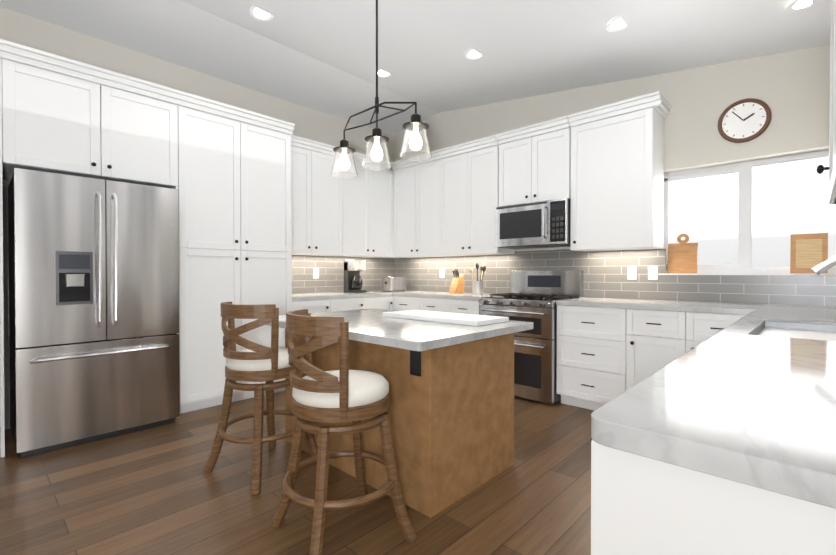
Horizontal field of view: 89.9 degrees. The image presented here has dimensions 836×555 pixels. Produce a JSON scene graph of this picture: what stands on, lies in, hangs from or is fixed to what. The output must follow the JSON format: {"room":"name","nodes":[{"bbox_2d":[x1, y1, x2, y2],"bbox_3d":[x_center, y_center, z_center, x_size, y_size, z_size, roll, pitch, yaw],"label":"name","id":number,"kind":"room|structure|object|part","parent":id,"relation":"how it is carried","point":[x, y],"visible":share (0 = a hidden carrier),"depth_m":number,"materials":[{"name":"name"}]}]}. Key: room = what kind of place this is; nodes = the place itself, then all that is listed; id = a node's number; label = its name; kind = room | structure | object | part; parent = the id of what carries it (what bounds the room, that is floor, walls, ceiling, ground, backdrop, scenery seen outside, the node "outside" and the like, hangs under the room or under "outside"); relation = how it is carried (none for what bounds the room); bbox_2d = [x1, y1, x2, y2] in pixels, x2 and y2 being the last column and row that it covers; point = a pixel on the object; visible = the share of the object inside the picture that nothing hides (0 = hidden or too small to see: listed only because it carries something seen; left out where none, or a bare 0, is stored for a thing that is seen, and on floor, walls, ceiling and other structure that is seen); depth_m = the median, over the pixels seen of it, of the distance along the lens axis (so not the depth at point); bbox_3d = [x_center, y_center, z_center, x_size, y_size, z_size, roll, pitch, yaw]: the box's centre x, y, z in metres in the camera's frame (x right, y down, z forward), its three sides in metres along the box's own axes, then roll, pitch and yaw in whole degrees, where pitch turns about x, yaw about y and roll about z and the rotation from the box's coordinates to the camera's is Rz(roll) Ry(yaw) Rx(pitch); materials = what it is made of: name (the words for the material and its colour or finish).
{"room":"kitchen","nodes":[
{"label":"kitchen","id":0,"kind":"room"},
{"bbox_2d":[0,7,393,428],"bbox_3d":[-2.757,-0.458,3.512,0.150,3.160,6.900,0,1,43],"label":"wall","id":1,"kind":"structure","parent":0,"point":[51,38],"depth_m":3.75,"materials":[{"name":"grey paint"}]},
{"bbox_2d":[0,51,179,188],"bbox_3d":[-2.493,-1.068,3.203,0.648,0.685,1.000,0,1,43],"label":"upper cabinet","id":2,"kind":"object","parent":1,"relation":"attached to","point":[54,118],"depth_m":2.92,"materials":[{"name":"white wood"}]},
{"bbox_2d":[291,139,346,255],"bbox_3d":[-1.269,-0.842,4.726,0.348,1.165,0.886,0,1,43],"label":"upper cabinet","id":3,"kind":"object","parent":1,"relation":"attached to","point":[341,217],"depth_m":4.64,"materials":[{"name":"white wood"}]},
{"bbox_2d":[292,255,395,293],"bbox_3d":[-1.018,-0.039,5.251,0.008,0.449,1.950,0,1,43],"label":"tile backsplash","id":4,"kind":"structure","parent":1,"relation":"attached to","point":[331,268],"depth_m":5.18,"materials":[{"name":"grey tile"}]},
{"bbox_2d":[313,268,318,277],"bbox_3d":[-1.223,-0.050,5.025,0.003,0.116,0.074,0,1,43],"label":"electrical outlet plate","id":5,"kind":"object","parent":4,"relation":"attached to","point":[315,271],"depth_m":5.02,"materials":[{"name":"white plastic"}]},
{"bbox_2d":[339,155,393,257],"bbox_3d":[-0.745,-0.847,5.284,0.348,1.165,0.886,0,1,43],"label":"upper cabinet","id":6,"kind":"object","parent":1,"relation":"attached to","point":[370,195],"depth_m":5.20,"materials":[{"name":"white wood"}]},
{"bbox_2d":[0,391,593,554],"bbox_3d":[-0.972,1.162,1.849,5.150,0.050,7.300,0,1,43],"label":"floor","id":7,"kind":"structure","parent":0,"point":[154,491],"depth_m":2.12,"materials":[{"name":"brown wood"}]},
{"bbox_2d":[8,168,179,457],"bbox_3d":[-2.406,0.219,3.133,0.831,1.812,0.910,0,1,43],"label":"fridge","id":8,"kind":"object","parent":7,"relation":"on","point":[93,307],"visible":1,"depth_m":2.83,"materials":[{"name":"grey metal"}]},
{"bbox_2d":[172,99,291,417],"bbox_3d":[-1.815,-0.150,3.932,0.648,2.535,1.020,0,1,43],"label":"tall cabinet","id":9,"kind":"object","parent":7,"relation":"on","point":[224,169],"depth_m":3.62,"materials":[{"name":"white wood"}]},
{"bbox_2d":[203,302,317,494],"bbox_3d":[-0.915,0.643,2.497,0.504,0.995,0.504,0,1,33],"label":"stool","id":10,"kind":"object","parent":7,"relation":"on","point":[254,362],"visible":0.79,"depth_m":2.30,"materials":[{"name":"brown wood"}]},
{"bbox_2d":[292,299,335,312],"bbox_3d":[-1.290,0.673,4.507,0.619,0.880,0.519,0,1,43],"label":"base cabinet","id":11,"kind":"object","parent":7,"relation":"on","point":[313,305],"depth_m":4.31,"materials":[{"name":"white wood"}]},
{"bbox_2d":[292,291,391,298],"bbox_3d":[-0.789,0.208,5.032,0.625,0.040,1.976,0,1,43],"label":"countertop","id":12,"kind":"structure","parent":11,"relation":"on","point":[335,295],"depth_m":4.61,"materials":[{"name":"white stone"}]},
{"bbox_2d":[344,260,365,292],"bbox_3d":[-0.774,-0.014,5.152,0.220,0.400,0.180,0,1,43],"label":"coffee maker","id":13,"kind":"object","parent":12,"relation":"on","point":[353,282],"visible":1,"depth_m":5.10,"materials":[{"name":"black plastic"}]},
{"bbox_2d":[382,277,405,291],"bbox_3d":[-0.325,0.086,5.573,0.170,0.192,0.292,0,1,43],"label":"toaster","id":14,"kind":"object","parent":12,"relation":"on","point":[391,284],"visible":1,"depth_m":5.49,"materials":[{"name":"silver metal"}]},
{"bbox_2d":[271,309,416,554],"bbox_3d":[-0.340,0.649,1.867,0.504,0.995,0.504,0,1,-35],"label":"stool","id":15,"kind":"object","parent":7,"relation":"on","point":[343,393],"visible":1,"depth_m":1.69,"materials":[{"name":"brown wood"}]},
{"bbox_2d":[336,295,359,310],"bbox_3d":[-0.996,0.670,4.820,0.619,0.880,0.579,0,1,43],"label":"base cabinet","id":16,"kind":"object","parent":7,"relation":"on","point":[354,303],"depth_m":4.62,"materials":[{"name":"white wood"}]},
{"bbox_2d":[360,295,391,309],"bbox_3d":[-0.680,0.667,5.112,0.679,0.880,0.519,0,1,43],"label":"base cabinet","id":17,"kind":"object","parent":7,"relation":"on","point":[366,301],"depth_m":4.91,"materials":[{"name":"white wood"}]},
{"bbox_2d":[392,291,495,298],"bbox_3d":[0.378,0.210,4.863,1.307,0.040,0.624,0,1,43],"label":"countertop","id":18,"kind":"structure","parent":17,"relation":"on","point":[435,295],"depth_m":4.70,"materials":[{"name":"white stone"}]},
{"bbox_2d":[449,269,463,293],"bbox_3d":[0.456,0.042,4.971,0.100,0.290,0.179,0,1,43],"label":"knife block","id":19,"kind":"object","parent":18,"relation":"on","point":[457,285],"visible":1,"depth_m":4.95,"materials":[{"name":"brown wood"}]},
{"bbox_2d":[469,261,485,293],"bbox_3d":[0.697,0.002,4.775,0.188,0.374,0.192,0,1,43],"label":"utensil crock","id":20,"kind":"object","parent":18,"relation":"on","point":[477,286],"visible":1,"depth_m":4.73,"materials":[{"name":"grey"}]},
{"bbox_2d":[285,328,515,517],"bbox_3d":[-0.170,0.719,2.705,1.340,0.820,0.768,0,1,43],"label":"kitchen island","id":21,"kind":"object","parent":7,"relation":"on","point":[450,410],"depth_m":2.16,"materials":[{"name":"brown wood"}]},
{"bbox_2d":[266,308,532,351],"bbox_3d":[-0.190,0.289,2.670,1.496,0.040,1.020,0,1,43],"label":"island countertop","id":22,"kind":"structure","parent":21,"relation":"on","point":[367,326],"depth_m":2.20,"materials":[{"name":"white stone"}]},
{"bbox_2d":[383,310,508,325],"bbox_3d":[0.157,0.254,2.721,0.790,0.027,0.330,0,1,43],"label":"board","id":23,"kind":"object","parent":22,"relation":"on","point":[457,318],"visible":1,"depth_m":2.60,"materials":[{"name":"white plastic"}]},
{"bbox_2d":[392,295,419,310],"bbox_3d":[0.057,0.667,5.145,0.510,0.880,0.659,0,1,43],"label":"base cabinet","id":24,"kind":"object","parent":7,"relation":"on","point":[399,302],"depth_m":4.94,"materials":[{"name":"white wood"}]},
{"bbox_2d":[420,295,451,311],"bbox_3d":[0.370,0.669,4.878,0.551,0.880,0.619,0,1,43],"label":"base cabinet","id":25,"kind":"object","parent":7,"relation":"on","point":[426,301],"depth_m":4.63,"materials":[{"name":"white wood"}]},
{"bbox_2d":[452,299,479,314],"bbox_3d":[0.669,0.672,4.596,0.512,0.880,0.619,0,1,43],"label":"base cabinet","id":26,"kind":"object","parent":7,"relation":"on","point":[467,303],"depth_m":4.33,"materials":[{"name":"white wood"}]},
{"bbox_2d":[479,270,583,403],"bbox_3d":[1.092,0.524,4.105,0.764,1.185,0.746,0,1,43],"label":"range","id":27,"kind":"object","parent":7,"relation":"on","point":[533,296],"visible":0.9,"depth_m":3.81,"materials":[{"name":"grey metal"}]},
{"bbox_2d":[556,303,635,409],"bbox_3d":[1.650,0.680,3.674,0.630,0.880,0.618,0,1,43],"label":"base cabinet","id":28,"kind":"object","parent":7,"relation":"on","point":[596,346],"depth_m":3.45,"materials":[{"name":"white wood"}]},
{"bbox_2d":[556,299,835,310],"bbox_3d":[2.158,0.224,3.189,2.029,0.040,0.624,0,1,43],"label":"countertop","id":29,"kind":"structure","parent":28,"relation":"on","point":[672,305],"depth_m":3.08,"materials":[{"name":"white stone"}]},
{"bbox_2d":[636,307,671,378],"bbox_3d":[2.004,0.683,3.342,0.460,0.880,0.618,0,1,43],"label":"base cabinet","id":30,"kind":"object","parent":7,"relation":"on","point":[653,324],"depth_m":3.15,"materials":[{"name":"white wood"}]},
{"bbox_2d":[672,311,747,358],"bbox_3d":[2.235,0.685,3.083,0.472,0.880,0.679,0,1,43],"label":"base cabinet","id":31,"kind":"object","parent":7,"relation":"on","point":[688,327],"depth_m":2.97,"materials":[{"name":"white wood"}]},
{"bbox_2d":[591,435,835,554],"bbox_3d":[0.762,0.707,0.712,0.668,0.880,0.684,0,1,43],"label":"base cabinet","id":32,"kind":"object","parent":7,"relation":"on","point":[644,502],"depth_m":0.59,"materials":[{"name":"white"}]},
{"bbox_2d":[591,311,835,498],"bbox_3d":[1.478,0.240,1.475,0.675,0.040,2.805,0,1,43],"label":"countertop","id":33,"kind":"structure","parent":32,"relation":"on","point":[762,406],"depth_m":0.74,"materials":[{"name":"white stone"}]},
{"bbox_2d":[748,319,835,338],"bbox_3d":[1.666,0.342,1.743,0.424,0.242,0.754,0,1,43],"label":"sink","id":34,"kind":"object","parent":33,"relation":"in","point":[770,326],"depth_m":1.99,"materials":[{"name":"silver metal"}]},
{"bbox_2d":[811,255,835,274],"bbox_3d":[1.793,0.030,1.654,0.353,0.376,0.105,0,1,43],"label":"faucet","id":35,"kind":"object","parent":33,"relation":"on","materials":[{"name":"silver metal"}]},
{"bbox_2d":[728,315,739,322],"bbox_3d":[2.225,0.692,2.308,0.719,0.880,0.625,0,1,43],"label":"base cabinet","id":36,"kind":"object","parent":7,"relation":"on","point":[737,316],"depth_m":2.81,"materials":[{"name":"white wood"}]},
{"bbox_2d":[0,0,829,135],"bbox_3d":[-0.972,-1.863,1.822,4.750,0.561,6.900,0,1,43],"label":"ceiling","id":37,"kind":"structure","parent":0,"point":[318,55],"depth_m":3.40,"materials":[{"name":"white paint"}]},
{"bbox_2d":[250,6,273,20],"bbox_3d":[-1.203,-2.041,3.231,0.173,0.028,0.174,0,1,34],"label":"recessed light","id":38,"kind":"object","parent":37,"relation":"in","point":[258,14],"depth_m":3.25,"materials":[{"name":"white plastic"}]},
{"bbox_2d":[331,0,431,177],"bbox_3d":[-0.268,-1.316,2.729,0.910,1.186,0.210,0,1,43],"label":"pendant light","id":39,"kind":"object","parent":37,"relation":"hanging from","point":[377,131],"depth_m":2.68,"materials":[{"name":"glass"}]},
{"bbox_3d":[-0.523,-0.813,2.973,0.191,0.175,0.191,0,1,37],"label":"glass pendant light","id":40,"kind":"part","parent":39,"relation":"part of","materials":[{"name":"clear glass"}]},
{"bbox_3d":[-0.268,-0.811,2.734,0.191,0.175,0.191,0,1,37],"label":"glass pendant light","id":41,"kind":"part","parent":39,"relation":"part of","materials":[{"name":"clear glass"}]},
{"bbox_3d":[-0.013,-0.809,2.494,0.191,0.175,0.191,0,1,37],"label":"glass pendant light","id":42,"kind":"part","parent":39,"relation":"part of","materials":[{"name":"clear glass"}]},
{"bbox_2d":[375,69,391,77],"bbox_3d":[-0.342,-2.055,4.206,0.173,0.028,0.174,0,1,34],"label":"recessed light","id":43,"kind":"object","parent":37,"relation":"in","point":[382,74],"depth_m":4.23,"materials":[{"name":"white plastic"}]},
{"bbox_2d":[465,49,482,59],"bbox_3d":[0.491,-1.916,3.589,0.173,0.028,0.174,0,1,34],"label":"recessed light","id":44,"kind":"object","parent":37,"relation":"in","point":[470,54],"depth_m":3.61,"materials":[{"name":"white plastic"}]},
{"bbox_2d":[606,16,627,31],"bbox_3d":[1.403,-1.765,2.911,0.173,0.028,0.174,0,1,34],"label":"recessed light","id":45,"kind":"object","parent":37,"relation":"in","point":[616,24],"depth_m":2.93,"materials":[{"name":"white plastic"}]},
{"bbox_2d":[787,0,813,11],"bbox_3d":[2.308,-1.639,2.487,0.173,0.028,0.174,0,1,34],"label":"recessed light","id":46,"kind":"object","parent":37,"relation":"in","point":[797,5],"depth_m":2.52,"materials":[{"name":"white plastic"}]},
{"bbox_2d":[394,44,829,306],"bbox_3d":[1.497,-0.521,4.351,4.900,3.270,0.150,0,1,43],"label":"wall","id":47,"kind":"structure","parent":0,"point":[791,89],"depth_m":3.43,"materials":[{"name":"grey paint"}]},
{"bbox_2d":[386,167,397,257],"bbox_3d":[-0.308,-0.833,5.700,0.413,1.130,0.348,0,1,43],"label":"upper cabinet","id":48,"kind":"object","parent":47,"relation":"attached to","point":[395,168],"depth_m":5.44,"materials":[{"name":"white wood"}]},
{"bbox_2d":[392,155,457,257],"bbox_3d":[0.110,-0.847,5.307,0.851,1.165,0.348,0,1,43],"label":"upper cabinet","id":49,"kind":"object","parent":47,"relation":"attached to","point":[419,182],"depth_m":5.16,"materials":[{"name":"white wood"}]},
{"bbox_2d":[442,139,514,255],"bbox_3d":[0.644,-0.843,4.805,0.853,1.165,0.348,0,1,43],"label":"upper cabinet","id":50,"kind":"object","parent":47,"relation":"attached to","point":[446,201],"depth_m":4.62,"materials":[{"name":"white wood"}]},
{"bbox_2d":[495,115,570,205],"bbox_3d":[1.215,-1.107,4.221,0.764,0.739,0.414,0,1,43],"label":"upper cabinet","id":51,"kind":"object","parent":47,"relation":"attached to","point":[534,162],"visible":0.73,"depth_m":4.08,"materials":[{"name":"white wood"}]},
{"bbox_2d":[495,198,569,248],"bbox_3d":[1.195,-0.519,4.205,0.764,0.421,0.452,0,1,43],"label":"microwave","id":52,"kind":"object","parent":51,"relation":"attached to","point":[542,224],"visible":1,"depth_m":4.04,"materials":[{"name":"grey metal"}]},
{"bbox_2d":[396,249,835,306],"bbox_3d":[1.388,-0.011,4.349,4.750,0.550,0.008,0,1,43],"label":"tile backsplash","id":53,"kind":"structure","parent":47,"relation":"attached to","point":[605,274],"depth_m":3.87,"materials":[{"name":"grey tile"}]},
{"bbox_2d":[440,269,443,277],"bbox_3d":[0.308,-0.055,5.354,0.074,0.116,0.005,0,1,43],"label":"electrical outlet plate","id":54,"kind":"object","parent":53,"relation":"attached to","point":[441,270],"depth_m":5.35,"materials":[{"name":"white plastic"}]},
{"bbox_2d":[628,267,636,278],"bbox_3d":[1.948,-0.041,3.813,0.074,0.116,0.005,0,1,43],"label":"electrical outlet plate","id":55,"kind":"object","parent":53,"relation":"attached to","point":[631,270],"depth_m":3.81,"materials":[{"name":"white plastic"}]},
{"bbox_2d":[648,266,657,279],"bbox_3d":[2.072,-0.040,3.697,0.074,0.116,0.005,0,1,43],"label":"electrical outlet plate","id":56,"kind":"object","parent":53,"relation":"attached to","point":[652,271],"depth_m":3.70,"materials":[{"name":"white plastic"}]},
{"bbox_2d":[567,91,671,251],"bbox_3d":[1.768,-0.861,3.703,0.742,1.222,0.414,0,1,43],"label":"upper cabinet","id":57,"kind":"object","parent":47,"relation":"attached to","point":[617,178],"visible":1,"depth_m":3.58,"materials":[{"name":"white wood"}]},
{"bbox_2d":[718,98,771,142],"bbox_3d":[2.526,-1.216,3.249,0.330,0.330,0.034,0,1,43],"label":"clock","id":58,"kind":"object","parent":47,"relation":"attached to","point":[744,120],"visible":1,"depth_m":3.24,"materials":[{"name":"brown"}]},
{"bbox_2d":[655,149,835,274],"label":"window","id":59,"kind":"structure","parent":47,"relation":"in","point":[743,265],"depth_m":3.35,"materials":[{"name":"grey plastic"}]},
{"bbox_2d":[667,233,697,272],"bbox_3d":[2.279,-0.208,3.609,0.220,0.346,0.066,0,1,43],"label":"cutting board","id":60,"kind":"object","parent":59,"relation":"on","point":[683,256],"visible":1,"depth_m":3.60,"materials":[{"name":"brown wood"}]},
{"bbox_2d":[790,233,827,272],"bbox_3d":[2.854,-0.175,3.061,0.200,0.290,0.055,0,1,43],"label":"cutting board","id":61,"kind":"object","parent":59,"relation":"on","point":[808,252],"visible":0.92,"depth_m":3.06,"materials":[{"name":"brown wood"}]},
{"bbox_3d":[0.813,-0.233,0.158,0.150,2.769,6.900,0,1,43],"label":"wall","id":62,"kind":"structure","parent":0,"visible":0},
{"bbox_2d":[816,0,835,204],"bbox_3d":[1.009,-0.835,0.792,0.433,1.222,1.180,0,1,43],"label":"upper cabinet","id":63,"kind":"object","parent":62,"relation":"attached to","point":[831,168],"visible":1,"depth_m":1.28,"materials":[{"name":"white wood"}]}
]}

